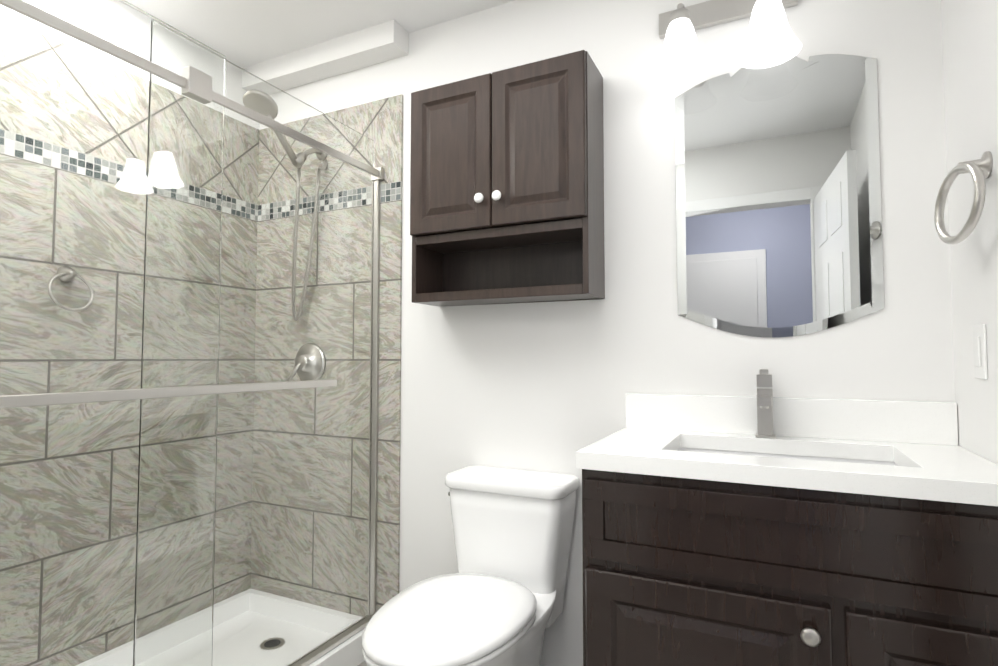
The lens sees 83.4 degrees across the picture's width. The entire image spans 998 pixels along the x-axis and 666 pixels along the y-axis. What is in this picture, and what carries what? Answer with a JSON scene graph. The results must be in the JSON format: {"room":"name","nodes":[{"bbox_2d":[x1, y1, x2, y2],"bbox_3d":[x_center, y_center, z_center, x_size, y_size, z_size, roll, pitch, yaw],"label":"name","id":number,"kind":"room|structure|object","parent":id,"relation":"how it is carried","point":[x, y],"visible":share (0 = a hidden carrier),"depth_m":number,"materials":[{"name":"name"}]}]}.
{"room":"bathroom","nodes":[
{"label":"bathroom","id":0,"kind":"room"},
{"bbox_2d":[125,0,513,67],"bbox_3d":[-0.542,-1.333,0.385,3.300,0.100,3.700,-1,-3,26],"label":"ceiling","id":1,"kind":"structure","parent":0,"point":[243,33],"depth_m":2.14,"materials":[{"name":"paint"}]},
{"bbox_2d":[242,19,408,90],"bbox_3d":[-0.758,-1.149,2.374,0.835,0.090,0.100,-1,-3,26],"label":"soffit beam","id":2,"kind":"structure","parent":1,"relation":"attached to","point":[375,44],"depth_m":2.30,"materials":[{"name":"paint"}]},
{"bbox_2d":[358,661,367,665],"bbox_3d":[-0.542,1.185,0.273,3.300,0.100,3.700,-1,-3,26],"label":"floor","id":3,"kind":"structure","parent":0,"point":[363,663],"depth_m":2.05,"materials":[{"name":"tile"}]},
{"bbox_2d":[308,628,364,665],"bbox_3d":[-1.119,1.145,1.630,0.723,0.100,1.546,-1,-3,26],"label":"shower pan","id":4,"kind":"object","parent":3,"relation":"on","point":[348,652],"depth_m":1.99,"materials":[{"name":"white plastic"}]},
{"bbox_2d":[0,0,383,665],"bbox_3d":[-0.806,0.139,1.535,0.097,1.900,1.544,-1,-3,26],"label":"shower enclosure","id":5,"kind":"object","parent":4,"relation":"on","point":[188,330],"visible":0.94,"depth_m":1.47,"materials":[{"name":"clear glass"}]},
{"bbox_2d":[362,466,578,665],"bbox_3d":[-0.081,0.826,1.585,0.425,0.733,0.761,-1,-3,26],"label":"toilet","id":6,"kind":"object","parent":3,"relation":"on","point":[497,599],"visible":1,"depth_m":1.68,"materials":[{"name":"white ceramic"}]},
{"bbox_2d":[576,369,997,665],"bbox_3d":[0.668,0.637,1.349,0.840,1.090,0.550,-1,-3,26],"label":"bathroom vanity","id":7,"kind":"object","parent":3,"relation":"on","point":[764,527],"visible":1,"depth_m":1.18,"materials":[{"name":"wood"}]},
{"bbox_2d":[284,0,954,665],"bbox_3d":[0.021,0.003,2.055,2.800,2.420,0.100,-1,-3,26],"label":"wall","id":8,"kind":"structure","parent":0,"point":[540,386],"depth_m":1.83,"materials":[{"name":"paint"}]},
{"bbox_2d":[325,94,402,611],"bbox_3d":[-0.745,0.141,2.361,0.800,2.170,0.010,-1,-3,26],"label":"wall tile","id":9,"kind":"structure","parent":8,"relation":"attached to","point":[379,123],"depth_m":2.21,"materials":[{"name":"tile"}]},
{"bbox_2d":[410,50,604,306],"bbox_3d":[0.010,-0.483,1.894,0.640,0.747,0.236,-1,-3,26],"label":"upper cabinet","id":10,"kind":"object","parent":8,"relation":"attached to","point":[506,186],"visible":1,"depth_m":1.83,"materials":[{"name":"brown wood"}]},
{"bbox_2d":[652,0,801,85],"bbox_3d":[0.646,-0.894,1.618,0.396,0.257,0.205,-1,-3,26],"label":"sconce","id":11,"kind":"object","parent":8,"relation":"attached to","point":[771,39],"visible":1,"depth_m":1.61,"materials":[{"name":"white glass"}]},
{"bbox_2d":[675,54,883,337],"bbox_3d":[0.794,-0.407,1.633,0.534,0.840,0.007,-1,-3,26],"label":"mirror","id":12,"kind":"object","parent":8,"relation":"attached to","point":[778,211],"visible":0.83,"depth_m":1.62,"materials":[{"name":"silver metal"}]},
{"bbox_2d":[941,0,997,463],"bbox_3d":[0.786,-0.065,0.544,0.100,2.420,1.950,-1,-3,26],"label":"wall","id":13,"kind":"structure","parent":0,"point":[970,45],"depth_m":1.28,"materials":[{"name":"paint"}]},
{"bbox_2d":[934,151,992,244],"bbox_3d":[1.000,-0.288,1.199,0.080,0.192,0.170,-1,-3,26],"label":"towel ring","id":14,"kind":"object","parent":13,"relation":"attached to","point":[979,170],"visible":1,"depth_m":1.18,"materials":[{"name":"silver metal"}]},
{"bbox_2d":[973,324,987,378],"bbox_3d":[1.069,0.042,1.247,0.010,0.120,0.072,-1,-3,26],"label":"light switch","id":15,"kind":"object","parent":13,"relation":"attached to","point":[980,352],"visible":1,"depth_m":1.23,"materials":[{"name":"white plastic"}]}
]}

